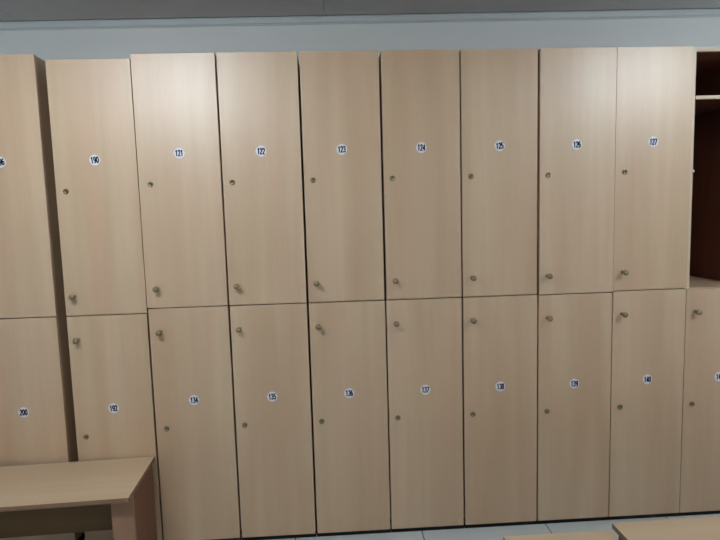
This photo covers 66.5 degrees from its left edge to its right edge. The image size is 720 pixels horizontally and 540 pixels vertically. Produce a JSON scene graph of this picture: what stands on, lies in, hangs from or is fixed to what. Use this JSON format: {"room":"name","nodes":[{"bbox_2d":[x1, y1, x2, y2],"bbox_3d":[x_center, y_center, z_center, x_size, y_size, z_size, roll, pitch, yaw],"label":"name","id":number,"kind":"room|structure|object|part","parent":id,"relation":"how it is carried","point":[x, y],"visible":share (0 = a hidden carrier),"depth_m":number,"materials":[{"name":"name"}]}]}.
{"room":"changing room","nodes":[
{"label":"changing room","id":0,"kind":"room"},
{"bbox_2d":[0,0,719,64],"bbox_3d":[0.215,-0.139,2.637,5.500,2.300,0.100,-2,6,-3],"label":"wall","id":1,"kind":"structure","parent":0,"point":[119,43],"depth_m":2.48,"materials":[{"name":"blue paint"}]},
{"bbox_2d":[0,8,719,30],"bbox_3d":[0.189,-1.139,2.480,5.300,0.082,0.013,-2,6,-3],"label":"trim","id":2,"kind":"structure","parent":1,"relation":"attached to","point":[681,12],"depth_m":2.46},
{"bbox_2d":[0,0,719,20],"bbox_3d":[0.281,-1.027,0.701,5.300,0.148,3.580,-2,6,-3],"label":"ceiling","id":3,"kind":"structure","parent":0,"point":[10,10],"depth_m":2.35,"materials":[{"name":"grey paint"}]},
{"bbox_2d":[84,514,719,539],"bbox_3d":[0.346,1.236,0.930,5.500,0.100,3.780,-2,6,-3],"label":"floor","id":4,"kind":"structure","parent":0,"point":[481,533],"depth_m":2.21,"materials":[{"name":"grey tile"}]},
{"bbox_2d":[0,54,84,539],"bbox_3d":[-1.301,0.150,2.257,0.298,1.887,0.472,-2,6,-3],"label":"locker","id":5,"kind":"object","parent":4,"relation":"on","point":[38,426],"visible":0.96,"depth_m":2.06,"materials":[{"name":"brown wood"}]},
{"bbox_3d":[-1.303,-0.296,2.017,0.296,0.952,0.017,-2,6,-3],"label":"door","id":6,"kind":"part","parent":5,"relation":"part of","materials":[{"name":"brown wood"}]},
{"bbox_3d":[-1.276,0.637,2.111,0.296,0.915,0.017,-2,6,-3],"label":"door","id":7,"kind":"part","parent":5,"relation":"part of","materials":[{"name":"brown wood"}]},
{"bbox_2d":[0,456,156,539],"bbox_3d":[-1.348,0.945,1.941,1.150,0.372,0.318,-2,6,-5],"label":"bench","id":8,"kind":"object","parent":4,"relation":"on","point":[117,495],"visible":1,"depth_m":1.99,"materials":[{"name":"brown wood"}]},
{"bbox_3d":[-1.363,0.888,2.069,1.114,0.251,0.015,-2,6,-5],"label":"rail","id":9,"kind":"part","parent":8,"relation":"part of","materials":[{"name":"brown wood"}]},
{"bbox_3d":[-0.803,0.943,1.883,0.072,0.356,0.014,-2,6,-5],"label":"leg","id":10,"kind":"part","parent":8,"relation":"part of","materials":[{"name":"brown wood"}]},
{"bbox_2d":[45,59,163,539],"bbox_3d":[-0.966,0.149,2.275,0.298,1.867,0.472,-2,6,-3],"label":"locker","id":11,"kind":"object","parent":4,"relation":"on","point":[91,106],"visible":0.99,"depth_m":2.05,"materials":[{"name":"brown wood"}]},
{"bbox_3d":[-1.069,0.100,2.043,0.022,0.022,0.033,-33,6,1],"label":"knob","id":12,"kind":"part","parent":11,"relation":"part of","materials":[{"name":"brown metal"}]},
{"bbox_3d":[-1.063,0.265,2.060,0.022,0.022,0.033,12,5,-4],"label":"knob","id":13,"kind":"part","parent":11,"relation":"part of","materials":[{"name":"brown metal"}]},
{"bbox_3d":[-0.969,-0.297,2.034,0.298,0.932,0.017,-2,6,-3],"label":"door","id":14,"kind":"part","parent":11,"relation":"part of","materials":[{"name":"brown wood"}]},
{"bbox_3d":[-0.943,0.626,2.127,0.296,0.915,0.017,-2,6,-3],"label":"door","id":15,"kind":"part","parent":11,"relation":"part of","materials":[{"name":"brown wood"}]},
{"bbox_2d":[130,53,241,539],"bbox_3d":[-0.663,0.131,2.289,0.304,1.883,0.472,-2,6,-3],"label":"locker","id":16,"kind":"object","parent":4,"relation":"on","point":[176,99],"visible":0.99,"depth_m":2.08,"materials":[{"name":"brown wood"}]},
{"bbox_3d":[-0.763,0.072,2.057,0.022,0.022,0.033,-36,6,1],"label":"knob","id":17,"kind":"part","parent":16,"relation":"part of","materials":[{"name":"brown metal"}]},
{"bbox_3d":[-0.757,0.237,2.074,0.022,0.022,0.033,14,5,-4],"label":"knob","id":18,"kind":"part","parent":16,"relation":"part of","materials":[{"name":"brown metal"}]},
{"bbox_3d":[-0.668,-0.324,2.047,0.301,0.930,0.017,-2,6,-3],"label":"door","id":19,"kind":"part","parent":16,"relation":"part of","materials":[{"name":"brown wood"}]},
{"bbox_3d":[-0.640,0.607,2.142,0.298,0.933,0.017,-2,6,-3],"label":"door","id":20,"kind":"part","parent":16,"relation":"part of","materials":[{"name":"brown wood"}]},
{"bbox_2d":[216,52,316,539],"bbox_3d":[-0.361,0.120,2.304,0.298,1.883,0.472,-2,6,-3],"label":"locker","id":21,"kind":"object","parent":4,"relation":"on","point":[259,93],"visible":1,"depth_m":2.10,"materials":[{"name":"brown wood"}]},
{"bbox_3d":[-0.459,0.227,2.088,0.022,0.022,0.033,18,4,-5],"label":"knob","id":22,"kind":"part","parent":21,"relation":"part of","materials":[{"name":"brown metal"}]},
{"bbox_3d":[-0.365,-0.334,2.062,0.293,0.930,0.017,-2,6,-3],"label":"door","id":23,"kind":"part","parent":21,"relation":"part of","materials":[{"name":"brown wood"}]},
{"bbox_3d":[-0.338,0.596,2.157,0.292,0.933,0.017,-2,6,-3],"label":"door","id":24,"kind":"part","parent":21,"relation":"part of","materials":[{"name":"brown wood"}]},
{"bbox_2d":[299,51,390,536],"bbox_3d":[-0.061,0.110,2.319,0.298,1.883,0.472,-2,6,-3],"label":"locker","id":25,"kind":"object","parent":4,"relation":"on","point":[340,101],"visible":1,"depth_m":2.11,"materials":[{"name":"brown wood"}]},
{"bbox_3d":[-0.065,-0.344,2.077,0.291,0.930,0.017,-2,6,-3],"label":"door","id":26,"kind":"part","parent":25,"relation":"part of","materials":[{"name":"brown wood"}]},
{"bbox_3d":[-0.037,0.586,2.171,0.293,0.933,0.017,-2,6,-3],"label":"door","id":27,"kind":"part","parent":25,"relation":"part of","materials":[{"name":"brown wood"}]},
{"bbox_2d":[379,49,463,532],"bbox_3d":[0.238,0.100,2.333,0.298,1.883,0.472,-2,6,-3],"label":"locker","id":28,"kind":"object","parent":4,"relation":"on","point":[419,92],"visible":0.99,"depth_m":2.13,"materials":[{"name":"brown wood"}]},
{"bbox_3d":[0.236,-0.354,2.092,0.292,0.930,0.017,-2,6,-3],"label":"door","id":29,"kind":"part","parent":28,"relation":"part of","materials":[{"name":"brown wood"}]},
{"bbox_3d":[0.261,0.576,2.186,0.293,0.933,0.017,-2,6,-3],"label":"door","id":30,"kind":"part","parent":28,"relation":"part of","materials":[{"name":"brown wood"}]},
{"bbox_2d":[459,48,537,527],"bbox_3d":[0.538,0.090,2.348,0.298,1.883,0.472,-2,6,-3],"label":"locker","id":31,"kind":"object","parent":4,"relation":"on","point":[498,88],"visible":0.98,"depth_m":2.14,"materials":[{"name":"brown wood"}]},
{"bbox_3d":[0.533,-0.364,2.107,0.292,0.930,0.017,-2,6,-3],"label":"door","id":32,"kind":"part","parent":31,"relation":"part of","materials":[{"name":"brown wood"}]},
{"bbox_3d":[0.561,0.566,2.201,0.293,0.933,0.017,-2,6,-3],"label":"door","id":33,"kind":"part","parent":31,"relation":"part of","materials":[{"name":"brown wood"}]},
{"bbox_2d":[503,530,617,539],"bbox_3d":[0.590,0.980,1.083,0.308,0.366,1.000,-2,6,-3],"label":"bench","id":34,"kind":"object","parent":4,"relation":"on","point":[592,535],"visible":1,"depth_m":1.54,"materials":[{"name":"brown wood"}]},
{"bbox_2d":[536,47,616,523],"bbox_3d":[0.837,0.080,2.363,0.299,1.883,0.472,-2,6,-3],"label":"locker","id":35,"kind":"object","parent":4,"relation":"on","point":[576,117],"visible":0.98,"depth_m":2.15,"materials":[{"name":"brown wood"}]},
{"bbox_3d":[0.740,0.189,2.148,0.022,0.022,0.033,16,5,-4],"label":"knob","id":36,"kind":"part","parent":35,"relation":"part of","materials":[{"name":"brown metal"}]},
{"bbox_3d":[0.734,0.024,2.131,0.022,0.022,0.033,-42,6,2],"label":"knob","id":37,"kind":"part","parent":35,"relation":"part of","materials":[{"name":"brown metal"}]},
{"bbox_3d":[0.861,0.557,2.216,0.295,0.931,0.017,-2,6,-3],"label":"door","id":38,"kind":"part","parent":35,"relation":"part of","materials":[{"name":"brown wood"}]},
{"bbox_3d":[0.836,-0.373,2.122,0.295,0.932,0.017,-2,6,-3],"label":"door","id":39,"kind":"part","parent":35,"relation":"part of","materials":[{"name":"brown wood"}]},
{"bbox_2d":[608,46,693,519],"bbox_3d":[1.137,0.070,2.378,0.301,1.883,0.472,-2,6,-3],"label":"locker","id":40,"kind":"object","parent":4,"relation":"on","point":[654,85],"visible":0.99,"depth_m":2.17,"materials":[{"name":"brown wood"}]},
{"bbox_3d":[1.038,0.175,2.162,0.022,0.022,0.033,-43,6,2],"label":"knob","id":41,"kind":"part","parent":40,"relation":"part of","materials":[{"name":"brown metal"}]},
{"bbox_3d":[1.034,0.010,2.146,0.022,0.022,0.033,-25,6,0],"label":"knob","id":42,"kind":"part","parent":40,"relation":"part of","materials":[{"name":"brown metal"}]},
{"bbox_3d":[1.160,0.545,2.231,0.297,0.935,0.017,-2,6,-3],"label":"door","id":43,"kind":"part","parent":40,"relation":"part of","materials":[{"name":"brown wood"}]},
{"bbox_3d":[1.134,-0.386,2.136,0.301,0.928,0.017,-2,6,-3],"label":"door","id":44,"kind":"part","parent":40,"relation":"part of","materials":[{"name":"brown wood"}]},
{"bbox_2d":[612,516,719,539],"bbox_3d":[1.280,0.916,1.477,1.070,0.374,0.340,-2,6,-4],"label":"bench","id":45,"kind":"object","parent":4,"relation":"on","point":[695,528],"visible":1,"depth_m":1.55,"materials":[{"name":"brown wood"}]},
{"bbox_2d":[679,47,719,515],"bbox_3d":[1.436,0.060,2.393,0.298,1.883,0.472,-2,6,-3],"label":"locker","id":46,"kind":"object","parent":4,"relation":"on","point":[700,436],"visible":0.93,"depth_m":2.26,"materials":[{"name":"brown wood"}]},
{"bbox_3d":[1.338,0.167,2.177,0.022,0.022,0.033,-20,6,-1],"label":"knob","id":47,"kind":"part","parent":46,"relation":"part of","materials":[{"name":"brown metal"}]},
{"bbox_3d":[1.459,0.536,2.246,0.297,0.933,0.017,-2,6,-3],"label":"door","id":48,"kind":"part","parent":46,"relation":"part of","materials":[{"name":"brown wood"}]}
]}

